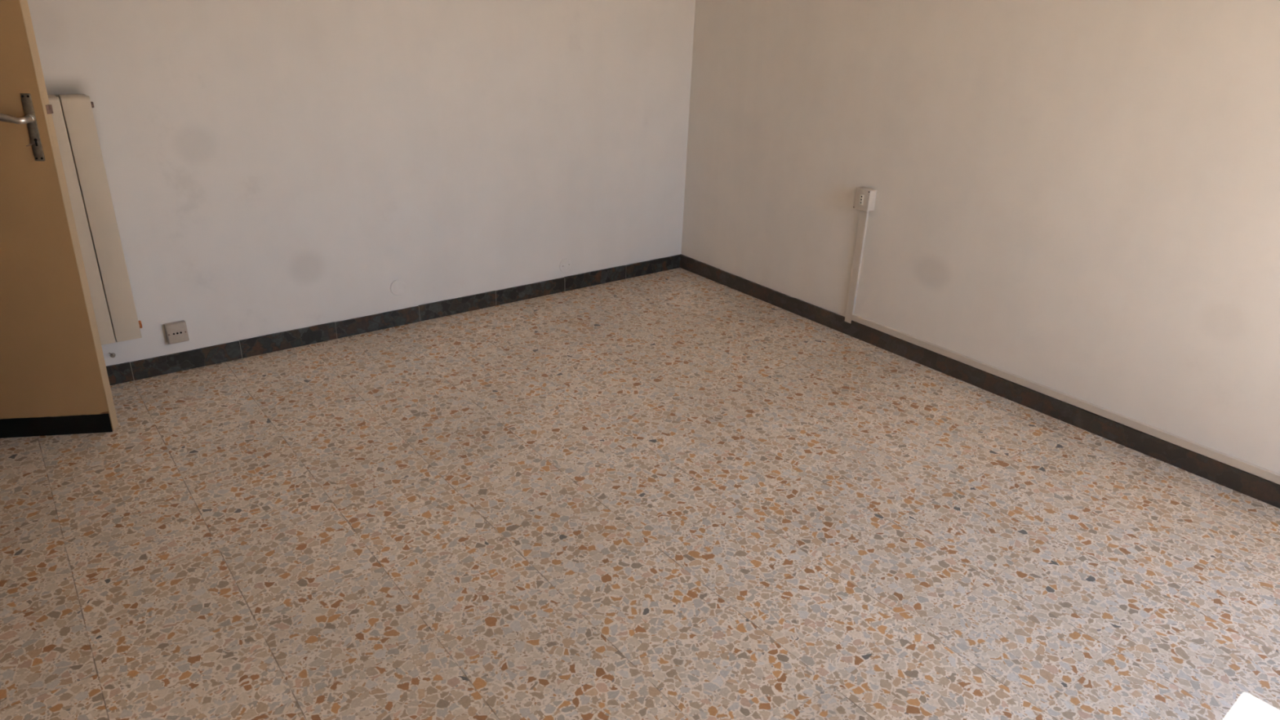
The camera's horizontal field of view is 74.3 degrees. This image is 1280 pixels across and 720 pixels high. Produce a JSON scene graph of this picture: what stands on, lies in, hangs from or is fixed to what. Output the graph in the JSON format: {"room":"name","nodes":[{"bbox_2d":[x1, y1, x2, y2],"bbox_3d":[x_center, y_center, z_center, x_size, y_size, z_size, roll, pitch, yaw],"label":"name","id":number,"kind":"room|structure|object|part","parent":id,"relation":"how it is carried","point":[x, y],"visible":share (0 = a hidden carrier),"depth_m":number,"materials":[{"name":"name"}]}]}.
{"room":"empty room","nodes":[
{"label":"empty room","id":0,"kind":"room"},
{"bbox_2d":[26,0,695,365],"bbox_3d":[-1.762,-1.321,2.928,5.620,2.850,0.200,-16,29,-35],"label":"wall","id":1,"kind":"structure","parent":0,"point":[272,166],"depth_m":3.54,"materials":[{"name":"paint"}]},
{"bbox_2d":[0,0,118,438],"bbox_3d":[-2.146,-0.661,2.410,0.854,2.028,0.111,-3,24,-11],"label":"door","id":2,"kind":"structure","parent":1,"relation":"in","point":[54,379],"depth_m":2.66,"materials":[{"name":"beige paint"}]},
{"bbox_3d":[-1.827,-0.697,2.429,0.123,0.033,0.051,-3,24,-11],"label":"lever","id":3,"kind":"part","parent":2,"relation":"part of","materials":[{"name":"metal"}]},
{"bbox_3d":[-1.782,-0.705,2.468,0.025,0.025,0.012,-3,24,-11],"label":"handle","id":4,"kind":"part","parent":2,"relation":"part of","materials":[{"name":"metal"}]},
{"bbox_3d":[-1.753,-0.712,2.508,0.005,0.165,0.020,-3,24,-11],"label":"latch plate","id":5,"kind":"part","parent":2,"relation":"part of","materials":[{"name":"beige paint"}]},
{"bbox_3d":[-2.196,0.231,2.809,0.795,0.072,0.004,-3,24,-11],"label":"kick plate","id":6,"kind":"part","parent":2,"relation":"part of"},
{"bbox_2d":[48,93,142,345],"bbox_3d":[-2.137,-0.422,2.821,0.694,0.865,0.100,-16,29,-35],"label":"radiator","id":7,"kind":"object","parent":1,"relation":"attached to","point":[77,108],"visible":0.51,"depth_m":2.93,"materials":[{"name":"metal"}]},
{"bbox_2d":[108,352,115,357],"bbox_3d":[-1.995,-0.020,3.195,0.022,0.028,0.016,-16,29,-35],"label":"pipe stub","id":8,"kind":"object","parent":1,"relation":"attached to","point":[112,355],"visible":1,"depth_m":3.19,"materials":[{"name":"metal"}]},
{"bbox_2d":[164,320,189,344],"bbox_3d":[-1.810,-0.108,3.301,0.074,0.081,0.029,-16,29,-35],"label":"wall socket","id":9,"kind":"object","parent":1,"relation":"attached to","point":[175,331],"visible":1,"depth_m":3.29,"materials":[{"name":"grey plastic"}]},
{"bbox_2d":[106,253,681,385],"bbox_3d":[-1.233,-0.160,3.781,3.718,0.077,0.011,-16,29,-35],"label":"baseboard","id":10,"kind":"structure","parent":1,"relation":"attached to","point":[128,371],"depth_m":3.78,"materials":[{"name":"tile"}]},
{"bbox_2d":[390,279,406,295],"bbox_3d":[-1.095,-0.329,3.825,0.074,0.074,0.004,-16,29,-35],"label":"round cover","id":11,"kind":"object","parent":1,"relation":"attached to","point":[397,286],"visible":1,"depth_m":3.82,"materials":[{"name":"plastic"}]},
{"bbox_2d":[559,258,571,272],"bbox_3d":[-0.383,-0.488,4.358,0.074,0.074,0.006,-16,29,-35],"label":"round cover","id":12,"kind":"object","parent":1,"relation":"attached to","point":[565,266],"visible":1,"depth_m":4.36,"materials":[{"name":"plastic"}]},
{"bbox_2d":[0,267,1279,719],"bbox_3d":[-0.270,0.891,1.718,5.620,0.120,5.250,-16,29,-35],"label":"floor","id":13,"kind":"structure","parent":0,"point":[679,493],"depth_m":2.43,"materials":[{"name":"stone"}]},
{"bbox_2d":[680,0,1279,474],"bbox_3d":[1.854,-1.071,2.678,0.300,2.850,4.750,-16,29,-35],"label":"wall","id":14,"kind":"structure","parent":0,"point":[1080,199],"depth_m":3.15,"materials":[{"name":"paint"}]},
{"bbox_2d":[844,209,868,323],"bbox_3d":[0.987,-0.425,3.854,0.011,0.541,0.041,-16,29,-35],"label":"cable trunking","id":15,"kind":"object","parent":14,"relation":"attached to","point":[863,219],"visible":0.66,"depth_m":3.84,"materials":[{"name":"plastic"}]},
{"bbox_2d":[853,186,876,212],"bbox_3d":[0.988,-0.707,3.711,0.050,0.093,0.079,-16,29,-35],"label":"outlet box","id":16,"kind":"object","parent":14,"relation":"attached to","point":[864,197],"visible":1,"depth_m":3.69,"materials":[{"name":"plastic"}]},
{"bbox_2d":[680,254,1279,508],"bbox_3d":[1.685,0.234,3.143,0.011,0.077,4.742,-16,29,-35],"label":"baseboard","id":17,"kind":"structure","parent":14,"relation":"attached to","point":[1246,483],"depth_m":3.35,"materials":[{"name":"tile"}]},
{"bbox_2d":[851,314,1279,484],"bbox_3d":[2.048,0.384,2.697,0.012,0.030,3.458,-16,29,-35],"label":"cable trunking","id":18,"kind":"object","parent":14,"relation":"attached to","point":[1256,470],"visible":1,"depth_m":3.14,"materials":[{"name":"plastic"}]}
]}

